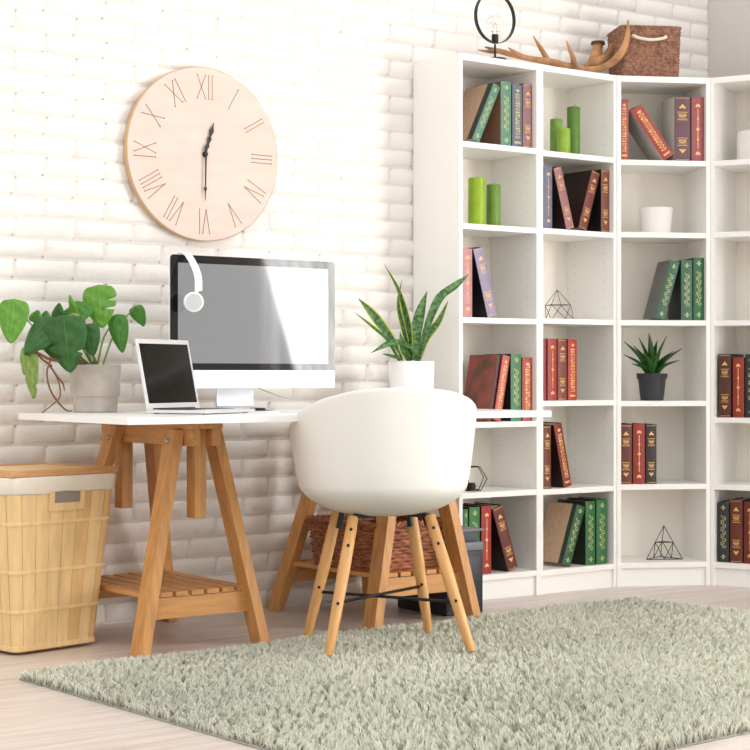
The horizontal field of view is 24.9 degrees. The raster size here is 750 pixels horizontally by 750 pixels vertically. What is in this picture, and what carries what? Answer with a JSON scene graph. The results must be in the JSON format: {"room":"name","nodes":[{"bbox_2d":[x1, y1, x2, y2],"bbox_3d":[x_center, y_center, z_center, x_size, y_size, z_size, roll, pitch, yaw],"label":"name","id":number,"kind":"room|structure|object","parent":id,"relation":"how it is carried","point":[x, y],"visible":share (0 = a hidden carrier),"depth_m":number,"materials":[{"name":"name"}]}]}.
{"room":"office","nodes":[
{"label":"office","id":0,"kind":"room"},
{"bbox_2d":[0,0,707,624],"bbox_3d":[-0.659,-0.506,5.891,5.225,2.815,0.023,0,0,-36],"label":"wall","id":1,"kind":"structure","parent":0,"point":[332,80],"depth_m":6.01,"materials":[{"name":"brick"}]},
{"bbox_2d":[124,67,276,241],"bbox_3d":[-0.594,-0.764,5.896,0.602,0.602,0.039,0,0,-36],"label":"wall clock","id":2,"kind":"object","parent":1,"relation":"attached to","point":[200,150],"visible":1,"depth_m":5.88,"materials":[{"name":"brown wood"}]},
{"bbox_2d":[0,585,749,749],"bbox_3d":[0.458,0.863,2.425,7.745,0.050,7.100,0,0,-36],"label":"floor","id":3,"kind":"structure","parent":0,"point":[32,716],"depth_m":5.09,"materials":[{"name":"laminate"}]},
{"bbox_2d":[0,462,117,652],"bbox_3d":[-1.071,0.558,5.262,0.386,0.546,0.412,0,0,42],"label":"laundry hamper","id":4,"kind":"object","parent":3,"relation":"on","point":[54,517],"visible":1,"depth_m":5.13,"materials":[{"name":"brown"}]},
{"bbox_2d":[95,423,269,656],"bbox_3d":[-0.701,0.489,5.424,0.457,0.696,0.655,0,0,-36],"label":"trestle","id":5,"kind":"object","parent":3,"relation":"on","point":[156,588],"visible":0.88,"depth_m":5.25,"materials":[{"name":"brown wood"}]},
{"bbox_2d":[18,409,550,424],"bbox_3d":[-0.265,0.130,5.502,1.583,0.020,0.727,0,0,-36],"label":"desk","id":6,"kind":"object","parent":5,"relation":"on","point":[125,417],"visible":0.72,"depth_m":5.03,"materials":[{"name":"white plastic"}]},
{"bbox_2d":[0,285,145,412],"bbox_3d":[-0.928,-0.084,5.380,0.195,0.407,0.507,0,0,41],"label":"monstera","id":7,"kind":"object","parent":6,"relation":"on","point":[94,386],"visible":1,"depth_m":5.35,"materials":[{"name":"plant"}]},
{"bbox_2d":[70,364,120,412],"bbox_3d":[-0.895,0.044,5.442,0.163,0.152,0.163,0,0,-36],"label":"pot","id":8,"kind":"object","parent":7,"relation":"attached to","point":[94,388],"depth_m":5.38,"materials":[{"name":"ceramic"}]},
{"bbox_2d":[134,339,254,413],"bbox_3d":[-0.558,0.004,5.293,0.255,0.230,0.300,0,0,26],"label":"laptop","id":9,"kind":"object","parent":6,"relation":"on","point":[165,366],"visible":1,"depth_m":5.31,"materials":[{"name":"silver metal"}]},
{"bbox_2d":[169,254,334,409],"bbox_3d":[-0.434,-0.134,5.687,0.642,0.505,0.144,0,0,-36],"label":"computer monitor","id":10,"kind":"object","parent":6,"relation":"on","point":[260,323],"visible":0.83,"depth_m":5.65,"materials":[{"name":"white"}]},
{"bbox_2d":[176,252,203,311],"bbox_3d":[-0.601,-0.299,5.500,0.082,0.198,0.184,0,0,-11],"label":"headphones","id":11,"kind":"object","parent":10,"relation":"hanging from","point":[192,301],"visible":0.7,"depth_m":5.42,"materials":[{"name":"white plastic"}]},
{"bbox_2d":[183,290,203,311],"bbox_3d":[-0.581,-0.237,5.433,0.067,0.075,0.047,0,0,-36],"label":"ear cup","id":12,"kind":"object","parent":11,"relation":"on","point":[192,301],"depth_m":5.42,"materials":[{"name":"white plastic"}]},
{"bbox_2d":[250,407,270,410],"bbox_3d":[-0.377,0.114,5.643,0.010,0.010,0.103,0,0,42],"label":"pen","id":13,"kind":"object","parent":6,"relation":"on","point":[256,409],"visible":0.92,"depth_m":5.64,"materials":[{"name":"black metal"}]},
{"bbox_2d":[257,388,313,402],"bbox_3d":[-0.287,0.077,5.895,0.329,0.069,0.031,0,0,-43],"label":"power cable","id":14,"kind":"object","parent":6,"relation":"on","point":[257,388],"visible":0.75,"depth_m":5.89,"materials":[{"name":"grey plastic"}]},
{"bbox_2d":[280,410,300,412],"bbox_3d":[-0.162,0.115,5.426,0.280,0.008,0.110,0,0,-44],"label":"keyboard","id":15,"kind":"object","parent":6,"relation":"on","point":[283,411],"visible":0.16,"depth_m":5.33,"materials":[{"name":"white plastic"}]},
{"bbox_2d":[354,264,468,388],"bbox_3d":[0.107,-0.138,6.117,0.462,0.514,0.166,0,0,-26],"label":"potted snake plant","id":16,"kind":"object","parent":6,"relation":"on","point":[408,373],"visible":0.94,"depth_m":6.10,"materials":[{"name":"green plant"}]},
{"bbox_2d":[266,492,480,629],"bbox_3d":[-0.011,0.489,5.927,0.457,0.696,0.655,0,0,-36],"label":"trestle","id":17,"kind":"object","parent":3,"relation":"on","point":[291,569],"visible":0.28,"depth_m":5.78,"materials":[{"name":"brown wood"}]},
{"bbox_2d":[305,514,443,571],"bbox_3d":[0.003,0.575,5.887,0.364,0.168,0.409,0,0,-36],"label":"wicker basket","id":18,"kind":"object","parent":17,"relation":"on","point":[401,558],"visible":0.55,"depth_m":5.75,"materials":[{"name":"brown wicker"}]},
{"bbox_2d":[18,595,749,749],"bbox_3d":[0.530,0.817,4.798,2.615,0.041,1.889,0,0,-36],"label":"rug","id":19,"kind":"object","parent":3,"relation":"on","point":[631,673],"visible":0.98,"depth_m":4.50,"materials":[{"name":"grey carpet"}]},
{"bbox_2d":[289,388,476,655],"bbox_3d":[0.027,0.429,5.199,0.571,0.776,0.526,0,0,-14],"label":"armchair","id":20,"kind":"object","parent":19,"relation":"on","point":[404,452],"visible":1,"depth_m":5.00,"materials":[{"name":"white plastic"}]},
{"bbox_2d":[336,512,343,528],"bbox_3d":[-0.108,0.448,5.280,0.032,0.061,0.019,0,0,0],"label":"bracket","id":21,"kind":"object","parent":20,"relation":"attached to","point":[339,516],"depth_m":5.27,"materials":[{"name":"black metal"}]},
{"bbox_2d":[406,517,412,526],"bbox_3d":[0.108,0.448,5.333,0.028,0.060,0.019,0,0,-36],"label":"socket","id":22,"kind":"object","parent":20,"relation":"attached to","point":[409,519],"depth_m":5.33,"materials":[{"name":"black metal"}]},
{"bbox_2d":[422,512,426,525],"bbox_3d":[0.154,0.436,5.134,0.019,0.041,0.031,0,0,-43],"label":"socket","id":23,"kind":"object","parent":20,"relation":"attached to","point":[424,514],"depth_m":5.13,"materials":[{"name":"black metal"}]},
{"bbox_2d":[398,526,483,615],"bbox_3d":[0.232,0.689,6.041,0.168,0.298,0.294,0,0,-36],"label":"storage box","id":24,"kind":"object","parent":3,"relation":"on","point":[474,547],"visible":0.31,"depth_m":5.95,"materials":[{"name":"black plastic"}]},
{"bbox_2d":[413,53,539,599],"bbox_3d":[0.387,-0.172,6.468,0.394,2.020,0.278,0,0,-36],"label":"bookcase","id":25,"kind":"object","parent":3,"relation":"on","point":[507,453],"visible":0.67,"depth_m":6.46,"materials":[{"name":"white paint"}]},
{"bbox_2d":[463,509,467,525],"bbox_3d":[0.288,0.620,6.352,0.025,0.246,0.165,0,0,-36],"label":"book","id":26,"kind":"object","parent":25,"relation":"on","point":[465,511],"visible":0.15,"depth_m":6.29,"materials":[{"name":"green paper"}]},
{"bbox_2d":[463,248,471,316],"bbox_3d":[0.295,-0.340,6.357,0.047,0.255,0.165,0,0,-36],"label":"book","id":27,"kind":"object","parent":25,"relation":"on","point":[467,252],"visible":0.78,"depth_m":6.29,"materials":[{"name":"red paper"}]},
{"bbox_2d":[463,505,479,540],"bbox_3d":[0.323,0.617,6.377,0.050,0.252,0.165,0,0,-36],"label":"book","id":28,"kind":"object","parent":25,"relation":"on","point":[473,511],"visible":0.2,"depth_m":6.31,"materials":[{"name":"green paper"}]},
{"bbox_2d":[465,466,486,490],"bbox_3d":[0.364,0.390,6.394,0.127,0.091,0.129,0,0,-36],"label":"candle holder","id":29,"kind":"object","parent":25,"relation":"on","point":[471,486],"visible":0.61,"depth_m":6.37,"materials":[{"name":"black metal"}]},
{"bbox_2d":[467,482,475,489],"bbox_3d":[0.361,0.418,6.389,0.036,0.025,0.036,0,0,-36],"label":"cup","id":30,"kind":"object","parent":29,"relation":"on","point":[471,485],"depth_m":6.38,"materials":[{"name":"black metal"}]},
{"bbox_2d":[468,176,485,224],"bbox_3d":[0.381,-0.651,6.360,0.065,0.184,0.065,0,0,-36],"label":"pillar candle","id":31,"kind":"object","parent":25,"relation":"on","point":[476,185],"visible":0.93,"depth_m":6.33,"materials":[{"name":"wax"}]},
{"bbox_2d":[463,503,490,573],"bbox_3d":[0.369,0.616,6.410,0.048,0.254,0.165,0,0,-36],"label":"book","id":32,"kind":"object","parent":25,"relation":"on","point":[485,510],"visible":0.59,"depth_m":6.34,"materials":[{"name":"red paper"}]},
{"bbox_2d":[463,83,499,142],"bbox_3d":[0.368,-0.977,6.410,0.138,0.233,0.165,0,0,-36],"label":"book","id":33,"kind":"object","parent":25,"relation":"on","point":[478,101],"visible":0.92,"depth_m":6.37,"materials":[{"name":"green paper"}]},
{"bbox_2d":[464,355,500,421],"bbox_3d":[0.400,0.050,6.433,0.064,0.251,0.164,0,0,-36],"label":"book","id":34,"kind":"object","parent":25,"relation":"on","point":[482,373],"visible":0.81,"depth_m":6.42,"materials":[{"name":"red paper"}]},
{"bbox_2d":[470,247,496,317],"bbox_3d":[0.365,-0.345,6.408,0.117,0.265,0.165,0,0,-36],"label":"book","id":35,"kind":"object","parent":25,"relation":"on","point":[483,304],"visible":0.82,"depth_m":6.35,"materials":[{"name":"purple paper"}]},
{"bbox_2d":[486,184,500,225],"bbox_3d":[0.448,-0.643,6.434,0.055,0.168,0.055,0,0,-36],"label":"pillar candle","id":36,"kind":"object","parent":25,"relation":"on","point":[493,191],"visible":0.84,"depth_m":6.41,"materials":[{"name":"wax"}]},
{"bbox_2d":[479,81,510,145],"bbox_3d":[0.447,-0.982,6.467,0.051,0.243,0.165,0,0,-36],"label":"book","id":37,"kind":"object","parent":25,"relation":"on","point":[497,130],"visible":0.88,"depth_m":6.40,"materials":[{"name":"green paper"}]},
{"bbox_2d":[474,0,515,59],"bbox_3d":[0.452,-1.312,6.406,0.192,0.258,0.092,0,0,-36],"label":"table lamp","id":38,"kind":"object","parent":25,"relation":"on","point":[494,23],"visible":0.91,"depth_m":6.39,"materials":[{"name":"black metal"}]},
{"bbox_2d":[492,34,497,43],"bbox_3d":[0.452,-1.266,6.406,0.026,0.034,0.026,0,0,-36],"label":"socket","id":39,"kind":"object","parent":38,"relation":"attached to","point":[494,36],"depth_m":6.39,"materials":[{"name":"black metal"}]},
{"bbox_2d":[474,502,517,571],"bbox_3d":[0.444,0.616,6.465,0.126,0.255,0.165,0,0,-36],"label":"book","id":40,"kind":"object","parent":25,"relation":"on","point":[503,558],"visible":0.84,"depth_m":6.41,"materials":[{"name":"brown paper"}]},
{"bbox_2d":[491,355,509,420],"bbox_3d":[0.430,0.050,6.455,0.082,0.250,0.165,0,0,-36],"label":"book","id":41,"kind":"object","parent":25,"relation":"on","point":[504,360],"visible":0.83,"depth_m":6.39,"materials":[{"name":"red paper"}]},
{"bbox_2d":[484,354,520,420],"bbox_3d":[0.487,0.048,6.497,0.052,0.254,0.165,0,0,-36],"label":"book","id":42,"kind":"object","parent":25,"relation":"on","point":[512,396],"visible":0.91,"depth_m":6.43,"materials":[{"name":"green paper"}]},
{"bbox_2d":[511,84,521,146],"bbox_3d":[0.492,-0.980,6.500,0.049,0.238,0.165,0,0,-36],"label":"book","id":43,"kind":"object","parent":25,"relation":"on","point":[516,90],"visible":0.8,"depth_m":6.43,"materials":[{"name":"blue paper"}]},
{"bbox_2d":[518,83,531,147],"bbox_3d":[0.534,-0.984,6.530,0.047,0.246,0.165,0,0,-36],"label":"book","id":44,"kind":"object","parent":25,"relation":"on","point":[526,88],"visible":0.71,"depth_m":6.46,"materials":[{"name":"red paper"}]},
{"bbox_2d":[521,358,531,420],"bbox_3d":[0.533,0.055,6.530,0.049,0.240,0.165,0,0,-36],"label":"book","id":45,"kind":"object","parent":25,"relation":"on","point":[526,363],"visible":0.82,"depth_m":6.46,"materials":[{"name":"red paper"}]},
{"bbox_2d":[540,64,616,594],"bbox_3d":[0.709,-0.172,6.704,0.404,2.020,0.278,0,0,-36],"label":"bookcase","id":46,"kind":"object","parent":3,"relation":"on","point":[581,265],"visible":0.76,"depth_m":6.76,"materials":[{"name":"white paint"}]},
{"bbox_2d":[543,339,545,400],"bbox_3d":[0.604,-0.020,6.582,0.018,0.238,0.164,0,0,-36],"label":"book","id":47,"kind":"object","parent":46,"relation":"on","point":[544,340],"visible":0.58,"depth_m":6.51,"materials":[{"name":"red paper"}]},
{"bbox_2d":[543,425,550,488],"bbox_3d":[0.614,0.316,6.589,0.041,0.242,0.165,0,0,-36],"label":"book","id":48,"kind":"object","parent":46,"relation":"on","point":[546,428],"visible":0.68,"depth_m":6.52,"materials":[{"name":"brown paper"}]},
{"bbox_2d":[543,165,551,227],"bbox_3d":[0.618,-0.682,6.592,0.043,0.242,0.165,0,0,-36],"label":"book","id":49,"kind":"object","parent":46,"relation":"on","point":[547,170],"visible":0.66,"depth_m":6.52,"materials":[{"name":"blue paper"}]},
{"bbox_2d":[546,339,556,400],"bbox_3d":[0.635,-0.020,6.605,0.047,0.238,0.165,0,0,-36],"label":"book","id":50,"kind":"object","parent":46,"relation":"on","point":[551,344],"visible":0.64,"depth_m":6.54,"materials":[{"name":"red paper"}]},
{"bbox_2d":[478,20,629,71],"bbox_3d":[0.688,-1.308,6.655,0.680,0.205,0.126,0,0,-27],"label":"antler mount","id":51,"kind":"object","parent":46,"relation":"on","point":[620,53],"visible":0.94,"depth_m":6.71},
{"bbox_2d":[583,40,612,66],"bbox_3d":[0.904,-1.289,6.889,0.138,0.126,0.075,0,0,-9],"label":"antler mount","id":52,"kind":"object","parent":51,"relation":"attached to","point":[596,58],"visible":0.84,"depth_m":6.87,"materials":[{"name":"brown"}]},
{"bbox_2d":[550,118,562,151],"bbox_3d":[0.710,-0.932,6.656,0.049,0.151,0.049,0,0,-36],"label":"pillar candle","id":53,"kind":"object","parent":46,"relation":"on","point":[556,123],"visible":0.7,"depth_m":6.63,"materials":[{"name":"wax"}]},
{"bbox_2d":[543,422,571,487],"bbox_3d":[0.679,0.311,6.637,0.095,0.253,0.165,0,0,-36],"label":"book","id":54,"kind":"object","parent":46,"relation":"on","point":[560,474],"visible":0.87,"depth_m":6.58,"materials":[{"name":"brown paper"}]},
{"bbox_2d":[545,290,573,318],"bbox_3d":[0.715,-0.275,6.654,0.108,0.117,0.122,0,0,16],"label":"ornament","id":55,"kind":"object","parent":46,"relation":"on","point":[560,304],"visible":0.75,"depth_m":6.65,"materials":[{"name":"black metal"}]},
{"bbox_2d":[557,339,566,399],"bbox_3d":[0.678,-0.020,6.635,0.047,0.238,0.165,0,0,-36],"label":"book","id":56,"kind":"object","parent":46,"relation":"on","point":[561,343],"visible":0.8,"depth_m":6.57,"materials":[{"name":"brown leather"}]},
{"bbox_2d":[552,166,573,229],"bbox_3d":[0.684,-0.683,6.640,0.108,0.246,0.165,0,0,-36],"label":"book","id":57,"kind":"object","parent":46,"relation":"on","point":[561,213],"visible":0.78,"depth_m":6.58,"materials":[{"name":"brown paper"}]},
{"bbox_2d":[557,128,569,152],"bbox_3d":[0.731,-0.909,6.591,0.054,0.105,0.054,0,0,-36],"label":"pillar candle","id":58,"kind":"object","parent":46,"relation":"on","point":[563,134],"visible":0.96,"depth_m":6.57,"materials":[{"name":"wax"}]},
{"bbox_2d":[543,502,584,566],"bbox_3d":[0.725,0.625,6.670,0.123,0.242,0.165,0,0,-36],"label":"book","id":59,"kind":"object","parent":46,"relation":"on","point":[562,522],"visible":0.97,"depth_m":6.63,"materials":[{"name":"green paper"}]},
{"bbox_2d":[567,339,576,399],"bbox_3d":[0.720,-0.020,6.667,0.046,0.238,0.165,0,0,-36],"label":"book","id":60,"kind":"object","parent":46,"relation":"on","point":[571,343],"visible":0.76,"depth_m":6.60,"materials":[{"name":"red paper"}]},
{"bbox_2d":[567,106,579,153],"bbox_3d":[0.783,-0.960,6.710,0.052,0.207,0.052,0,0,-36],"label":"pillar candle","id":61,"kind":"object","parent":46,"relation":"on","point":[573,112],"visible":0.77,"depth_m":6.69,"materials":[{"name":"wax"}]},
{"bbox_2d":[558,499,594,564],"bbox_3d":[0.797,0.620,6.723,0.051,0.250,0.165,0,0,-36],"label":"book","id":62,"kind":"object","parent":46,"relation":"on","point":[584,551],"visible":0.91,"depth_m":6.66,"materials":[{"name":"green paper"}]},
{"bbox_2d":[563,170,599,230],"bbox_3d":[0.792,-0.682,6.719,0.114,0.242,0.165,0,0,-36],"label":"book","id":63,"kind":"object","parent":46,"relation":"on","point":[581,186],"visible":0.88,"depth_m":6.67,"materials":[{"name":"brown paper"}]},
{"bbox_2d":[569,497,606,563],"bbox_3d":[0.846,0.618,6.758,0.055,0.254,0.165,0,0,-36],"label":"book","id":64,"kind":"object","parent":46,"relation":"on","point":[600,504],"visible":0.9,"depth_m":6.69,"materials":[{"name":"green paper"}]},
{"bbox_2d":[586,169,608,231],"bbox_3d":[0.862,-0.685,6.769,0.044,0.248,0.165,0,0,-36],"label":"book","id":65,"kind":"object","parent":46,"relation":"on","point":[599,215],"visible":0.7,"depth_m":6.71,"materials":[{"name":"brown paper"}]},
{"bbox_2d":[617,75,709,586],"bbox_3d":[1.125,-0.172,6.876,0.383,2.020,0.278,0,0,-9],"label":"bookcase","id":66,"kind":"object","parent":3,"relation":"on","point":[679,500],"visible":0.71,"depth_m":7.00,"materials":[{"name":"white paint"}]},
{"bbox_2d":[621,99,628,159],"bbox_3d":[0.976,-0.972,6.817,0.036,0.242,0.165,0,0,-9],"label":"book","id":67,"kind":"object","parent":66,"relation":"on","point":[624,102],"visible":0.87,"depth_m":6.74,"materials":[{"name":"red paper"}]},
{"bbox_2d":[621,423,631,483],"bbox_3d":[0.983,0.315,6.818,0.050,0.236,0.165,0,0,-8],"label":"book","id":68,"kind":"object","parent":66,"relation":"on","point":[626,429],"visible":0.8,"depth_m":6.74,"materials":[{"name":"brown paper"}]},
{"bbox_2d":[622,423,644,483],"bbox_3d":[1.036,0.314,6.826,0.049,0.238,0.165,0,0,-8],"label":"book","id":69,"kind":"object","parent":66,"relation":"on","point":[638,430],"visible":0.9,"depth_m":6.74,"materials":[{"name":"red paper"}]},
{"bbox_2d":[606,25,681,76],"bbox_3d":[1.089,-1.288,6.870,0.260,0.210,0.245,0,0,-8],"label":"seagrass basket","id":70,"kind":"object","parent":66,"relation":"on","point":[653,50],"visible":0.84,"depth_m":6.78,"materials":[{"name":"brown wicker"}]},
{"bbox_2d":[644,423,655,483],"bbox_3d":[1.086,0.315,6.833,0.044,0.236,0.165,0,0,-8],"label":"book","id":71,"kind":"object","parent":66,"relation":"on","point":[650,429],"visible":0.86,"depth_m":6.75,"materials":[{"name":"black paper"}]},
{"bbox_2d":[629,104,673,159],"bbox_3d":[1.091,-0.963,6.834,0.178,0.226,0.165,0,0,-9],"label":"book","id":72,"kind":"object","parent":66,"relation":"on","point":[642,128],"visible":0.88,"depth_m":6.76,"materials":[{"name":"red paper"}]},
{"bbox_2d":[624,334,681,400],"bbox_3d":[1.115,-0.034,6.845,0.247,0.275,0.125,0,0,-9],"label":"aloe","id":73,"kind":"object","parent":66,"relation":"on","point":[652,382],"visible":1,"depth_m":6.82,"materials":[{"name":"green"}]},
{"bbox_2d":[636,373,667,400],"bbox_3d":[1.115,0.049,6.845,0.125,0.109,0.125,0,0,-8],"label":"pot","id":74,"kind":"object","parent":73,"relation":"attached to","point":[651,385],"depth_m":6.80,"materials":[{"name":"grey plastic"}]},
{"bbox_2d":[639,207,672,232],"bbox_3d":[1.130,-0.617,6.837,0.134,0.105,0.134,0,0,-36],"label":"ribbed pot","id":75,"kind":"object","parent":66,"relation":"on","point":[653,219],"visible":0.9,"depth_m":6.78,"materials":[{"name":"white ceramic"}]},
{"bbox_2d":[643,260,678,319],"bbox_3d":[1.153,-0.337,6.843,0.101,0.240,0.165,0,0,-9],"label":"book","id":76,"kind":"object","parent":66,"relation":"on","point":[666,271],"visible":0.97,"depth_m":6.78,"materials":[{"name":"green paper"}]},
{"bbox_2d":[646,525,682,559],"bbox_3d":[1.157,0.676,6.887,0.149,0.134,0.113,0,0,-9],"label":"ornament","id":77,"kind":"object","parent":66,"relation":"on","point":[662,541],"visible":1,"depth_m":6.86,"materials":[{"name":"black metal"}]},
{"bbox_2d":[661,97,689,160],"bbox_3d":[1.213,-0.979,6.852,0.067,0.257,0.165,0,0,-8],"label":"book","id":78,"kind":"object","parent":66,"relation":"on","point":[675,111],"visible":0.88,"depth_m":6.77,"materials":[{"name":"brown paper"}]},
{"bbox_2d":[668,260,691,319],"bbox_3d":[1.231,-0.337,6.855,0.046,0.240,0.165,0,0,-9],"label":"book","id":79,"kind":"object","parent":66,"relation":"on","point":[680,304],"visible":0.78,"depth_m":6.78,"materials":[{"name":"green paper"}]},
{"bbox_2d":[685,258,703,319],"bbox_3d":[1.280,-0.342,6.862,0.043,0.250,0.165,0,0,-9],"label":"book","id":80,"kind":"object","parent":66,"relation":"on","point":[697,263],"visible":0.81,"depth_m":6.78,"materials":[{"name":"green paper"}]},
{"bbox_2d":[690,97,703,160],"bbox_3d":[1.276,-0.979,6.862,0.051,0.257,0.165,0,0,-8],"label":"book","id":81,"kind":"object","parent":66,"relation":"on","point":[696,103],"visible":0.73,"depth_m":6.78,"materials":[{"name":"red paper"}]},
{"bbox_2d":[710,74,749,586],"bbox_3d":[1.577,-0.172,6.787,0.399,2.020,0.278,0,0,30],"label":"bookcase","id":82,"kind":"object","parent":3,"relation":"on","point":[729,95],"visible":0.84,"depth_m":6.84,"materials":[{"name":"white paint"}]},
{"bbox_2d":[718,500,729,561],"bbox_3d":[1.426,0.626,6.832,0.044,0.238,0.165,0,0,30],"label":"book","id":83,"kind":"object","parent":82,"relation":"on","point":[723,506],"visible":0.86,"depth_m":6.76,"materials":[{"name":"green paper"}]},
{"bbox_2d":[719,354,743,416],"bbox_3d":[1.431,0.043,6.830,0.050,0.252,0.165,0,0,30],"label":"book","id":84,"kind":"object","parent":82,"relation":"on","point":[725,360],"visible":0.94,"depth_m":6.76,"materials":[{"name":"brown paper"}]},
{"bbox_2d":[733,357,744,417],"bbox_3d":[1.479,0.050,6.802,0.046,0.238,0.165,0,0,30],"label":"book","id":85,"kind":"object","parent":82,"relation":"on","point":[738,362],"visible":0.82,"depth_m":6.73,"materials":[{"name":"red paper"}]},
{"bbox_2d":[730,497,749,562],"bbox_3d":[1.472,0.620,6.806,0.051,0.250,0.165,0,0,30],"label":"book","id":86,"kind":"object","parent":82,"relation":"on","point":[737,504],"visible":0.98,"depth_m":6.74,"materials":[{"name":"brown paper"}]},
{"bbox_2d":[737,130,749,158],"bbox_3d":[1.521,-0.912,6.809,0.140,0.124,0.140,0,0,-36],"label":"jar","id":87,"kind":"object","parent":82,"relation":"on","point":[743,137],"visible":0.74,"depth_m":6.76,"materials":[{"name":"white ceramic"}]},
{"bbox_2d":[744,500,749,563],"bbox_3d":[1.521,0.623,6.778,0.054,0.244,0.165,0,0,30],"label":"book","id":88,"kind":"object","parent":82,"relation":"on","point":[746,503],"visible":1,"depth_m":6.72,"materials":[{"name":"red paper"}]},
{"bbox_2d":[745,354,749,417],"bbox_3d":[1.526,0.044,6.775,0.052,0.250,0.165,0,0,30],"label":"book","id":89,"kind":"object","parent":82,"relation":"on","point":[747,356],"visible":1,"depth_m":6.71,"materials":[{"name":"green paper"}]},
{"bbox_2d":[708,0,749,77],"bbox_3d":[3.244,-0.537,5.075,0.120,2.750,6.100,0,0,-36],"label":"wall","id":90,"kind":"structure","parent":0,"point":[728,20],"depth_m":7.33,"materials":[{"name":"white paint"}]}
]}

